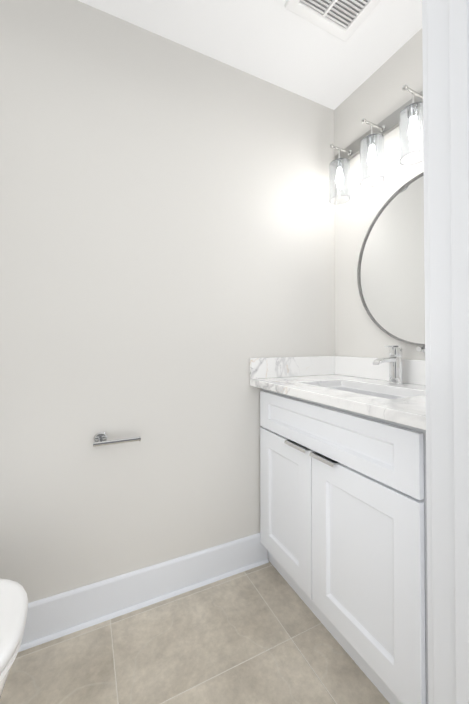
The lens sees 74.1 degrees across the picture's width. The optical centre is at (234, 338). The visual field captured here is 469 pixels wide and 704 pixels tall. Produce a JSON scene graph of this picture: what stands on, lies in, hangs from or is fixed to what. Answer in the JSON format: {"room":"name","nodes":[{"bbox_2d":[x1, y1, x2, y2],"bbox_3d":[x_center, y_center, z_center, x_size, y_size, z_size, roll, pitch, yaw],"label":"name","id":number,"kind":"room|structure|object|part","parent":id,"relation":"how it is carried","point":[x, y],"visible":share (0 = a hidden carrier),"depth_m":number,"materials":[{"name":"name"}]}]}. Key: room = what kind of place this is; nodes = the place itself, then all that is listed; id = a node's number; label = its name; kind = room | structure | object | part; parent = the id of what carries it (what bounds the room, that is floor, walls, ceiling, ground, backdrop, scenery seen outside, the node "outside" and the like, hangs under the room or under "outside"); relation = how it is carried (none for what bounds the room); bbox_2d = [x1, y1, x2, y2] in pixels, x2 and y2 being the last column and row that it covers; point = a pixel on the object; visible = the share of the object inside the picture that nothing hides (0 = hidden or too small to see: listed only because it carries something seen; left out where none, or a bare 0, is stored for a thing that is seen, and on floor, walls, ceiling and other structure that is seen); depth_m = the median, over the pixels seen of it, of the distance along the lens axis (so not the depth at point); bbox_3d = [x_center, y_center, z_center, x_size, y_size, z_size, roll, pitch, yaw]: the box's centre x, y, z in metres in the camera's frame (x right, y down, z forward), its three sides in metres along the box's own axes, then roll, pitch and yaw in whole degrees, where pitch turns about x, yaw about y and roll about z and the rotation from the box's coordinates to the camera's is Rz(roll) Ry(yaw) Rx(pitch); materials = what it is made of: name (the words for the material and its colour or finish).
{"room":"bathroom","nodes":[
{"label":"bathroom","id":0,"kind":"room"},
{"bbox_2d":[0,0,334,602],"bbox_3d":[-0.425,-0.112,1.356,2.375,2.440,0.100,0,-1,-26],"label":"wall","id":1,"kind":"structure","parent":0,"point":[167,240],"depth_m":1.31,"materials":[{"name":"white paint"}]},
{"bbox_2d":[93,432,140,446],"bbox_3d":[-0.468,0.397,1.237,0.174,0.050,0.062,0,-1,-26],"label":"toilet paper holder","id":2,"kind":"object","parent":1,"relation":"attached to","point":[100,438],"visible":1,"depth_m":1.22,"materials":[{"name":"silver metal"}]},
{"bbox_2d":[18,533,268,651],"bbox_3d":[-0.606,1.033,1.183,1.713,0.145,0.023,0,-1,-26],"label":"baseboard","id":3,"kind":"structure","parent":1,"relation":"attached to","point":[50,618],"depth_m":1.28,"materials":[{"name":"white paint"}]},
{"bbox_2d":[0,560,389,703],"bbox_3d":[-0.012,1.120,0.482,2.375,0.050,2.000,0,-1,-26],"label":"floor","id":4,"kind":"structure","parent":0,"point":[261,634],"depth_m":1.07,"materials":[{"name":"tile"}]},
{"bbox_2d":[0,579,27,698],"bbox_3d":[-0.837,0.691,0.590,0.741,0.812,0.450,0,-1,-26],"label":"toilet","id":5,"kind":"object","parent":4,"relation":"on","point":[13,604],"visible":1,"depth_m":0.73,"materials":[{"name":"white ceramic"}]},
{"bbox_3d":[-0.832,0.903,0.589,0.692,0.388,0.362,0,-1,-26],"label":"bowl","id":6,"kind":"part","parent":5,"relation":"part of","materials":[{"name":"white ceramic"}]},
{"bbox_3d":[-0.725,0.700,0.644,0.485,0.019,0.378,0,-1,-26],"label":"seat","id":7,"kind":"part","parent":5,"relation":"part of","materials":[{"name":"white plastic"}]},
{"bbox_2d":[250,345,427,703],"bbox_3d":[0.529,0.566,1.222,0.557,1.080,0.944,0,-1,-26],"label":"bathroom vanity","id":8,"kind":"object","parent":4,"relation":"on","point":[343,519],"visible":0.85,"depth_m":1.05,"materials":[{"name":"white paint"}]},
{"bbox_3d":[0.219,0.720,1.371,0.020,0.566,0.385,0,-1,-26],"label":"door","id":9,"kind":"part","parent":8,"relation":"part of","materials":[{"name":"white paint"}]},
{"bbox_3d":[0.257,0.438,1.272,0.034,0.012,0.138,0,-1,-26],"label":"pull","id":10,"kind":"part","parent":8,"relation":"part of","materials":[{"name":"silver metal"}]},
{"bbox_3d":[0.326,0.436,1.129,0.034,0.012,0.125,0,-1,-26],"label":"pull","id":11,"kind":"part","parent":8,"relation":"part of","materials":[{"name":"silver metal"}]},
{"bbox_2d":[250,374,425,429],"bbox_3d":[0.529,0.208,1.228,0.557,0.033,0.944,0,-1,-26],"label":"countertop","id":12,"kind":"structure","parent":8,"relation":"on","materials":[{"name":"stone"}]},
{"bbox_2d":[326,385,408,396],"bbox_3d":[0.504,0.296,1.242,0.325,0.158,0.530,0,-1,-26],"label":"sink","id":13,"kind":"object","parent":12,"relation":"in","point":[371,390],"depth_m":1.33,"materials":[{"name":"white ceramic"}]},
{"bbox_2d":[373,345,403,384],"bbox_3d":[0.650,0.110,1.315,0.153,0.165,0.058,0,-1,-26],"label":"faucet","id":14,"kind":"object","parent":12,"relation":"on","point":[395,359],"depth_m":1.31,"materials":[{"name":"silver metal"}]},
{"bbox_3d":[0.313,0.340,1.182,0.020,0.173,0.817,0,-1,-26],"label":"drawer","id":15,"kind":"part","parent":8,"relation":"part of","materials":[{"name":"white paint"}]},
{"bbox_3d":[0.398,0.715,1.001,0.020,0.566,0.428,0,-1,-26],"label":"door","id":16,"kind":"part","parent":8,"relation":"part of","materials":[{"name":"white paint"}]},
{"bbox_2d":[78,0,421,109],"bbox_3d":[-0.194,-1.369,0.894,2.375,0.060,1.165,0,-1,-26],"label":"ceiling","id":17,"kind":"structure","parent":0,"point":[276,42],"depth_m":1.37,"materials":[{"name":"white paint"}]},
{"bbox_2d":[285,0,381,41],"bbox_3d":[0.418,-1.327,1.163,0.330,0.016,0.330,0,-1,-26],"label":"ceiling vent","id":18,"kind":"object","parent":17,"relation":"in","point":[343,20],"visible":1,"depth_m":1.26,"materials":[{"name":"white plastic"}]},
{"bbox_2d":[334,28,424,359],"bbox_3d":[0.853,-0.113,1.324,0.100,2.440,1.065,0,-1,-26],"label":"wall","id":19,"kind":"structure","parent":0,"point":[379,95],"depth_m":1.59,"materials":[{"name":"white paint"}]},
{"bbox_2d":[329,85,422,203],"bbox_3d":[0.695,-0.886,1.359,0.160,0.315,0.834,0,-1,-26],"label":"sconce","id":20,"kind":"object","parent":19,"relation":"attached to","point":[406,118],"visible":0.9,"depth_m":1.40,"materials":[{"name":"glass"}]},
{"bbox_3d":[0.548,-0.821,1.621,0.104,0.194,0.104,0,-1,-26],"label":"glass","id":21,"kind":"part","parent":20,"relation":"part of","materials":[{"name":"clear glass"}]},
{"bbox_3d":[0.562,-0.993,1.631,0.126,0.012,0.012,0,-1,-26],"label":"arm","id":22,"kind":"part","parent":20,"relation":"part of"},
{"bbox_3d":[0.636,-0.824,1.439,0.104,0.194,0.104,0,-1,-26],"label":"glass","id":23,"kind":"part","parent":20,"relation":"part of","materials":[{"name":"clear glass"}]},
{"bbox_3d":[0.650,-0.996,1.448,0.126,0.012,0.012,0,-1,-26],"label":"arm","id":24,"kind":"part","parent":20,"relation":"part of"},
{"bbox_3d":[0.725,-0.827,1.256,0.104,0.194,0.104,0,-1,-26],"label":"glass","id":25,"kind":"part","parent":20,"relation":"part of","materials":[{"name":"clear glass"}]},
{"bbox_3d":[0.725,-0.964,1.258,0.010,0.070,0.010,0,-1,-26],"label":"stem","id":26,"kind":"part","parent":20,"relation":"part of","materials":[{"name":"silver metal"}]},
{"bbox_3d":[0.738,-0.999,1.265,0.126,0.012,0.012,0,-1,-26],"label":"arm","id":27,"kind":"part","parent":20,"relation":"part of"},
{"bbox_2d":[335,356,424,384],"bbox_3d":[0.771,0.142,1.345,0.020,0.102,0.944,0,-1,-26],"label":"backsplash","id":28,"kind":"structure","parent":19,"relation":"attached to","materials":[{"name":"stone"}]},
{"bbox_2d":[357,172,424,345],"bbox_3d":[0.802,-0.333,1.284,0.026,0.724,0.724,0,-1,-26],"label":"round mirror","id":29,"kind":"object","parent":19,"relation":"attached to","point":[391,278],"visible":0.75,"depth_m":1.40,"materials":[{"name":"silver metal"}]},
{"bbox_2d":[416,346,424,352],"bbox_3d":[0.783,0.042,1.297,0.046,0.032,0.032,0,-1,-26],"label":"towel hook","id":30,"kind":"object","parent":19,"relation":"attached to","point":[420,349],"visible":0.65,"depth_m":1.29,"materials":[{"name":"silver metal"}]},
{"bbox_3d":[0.730,-0.121,0.738,0.630,2.440,0.115,0,-1,-26],"label":"wall","id":31,"kind":"structure","parent":0,"visible":0},
{"bbox_2d":[422,0,455,703],"bbox_3d":[0.459,0.029,0.613,0.075,2.135,0.130,0,-1,-26],"label":"door frame","id":32,"kind":"structure","parent":31,"relation":"attached to","point":[441,420],"depth_m":0.63,"materials":[{"name":"white paint"}]},
{"bbox_3d":[0.436,0.030,0.666,0.070,2.135,0.014,0,-1,-26],"label":"right inside door trim","id":33,"kind":"part","parent":32,"relation":"part of","materials":[{"name":"white wood"}]},
{"bbox_2d":[449,0,468,703],"bbox_3d":[0.427,0.071,0.580,0.012,2.050,0.032,0,-1,-26],"label":"door frame","id":34,"kind":"object","parent":31,"relation":"attached to","point":[459,72],"visible":1,"depth_m":0.58,"materials":[{"name":"white paint"}]}
]}

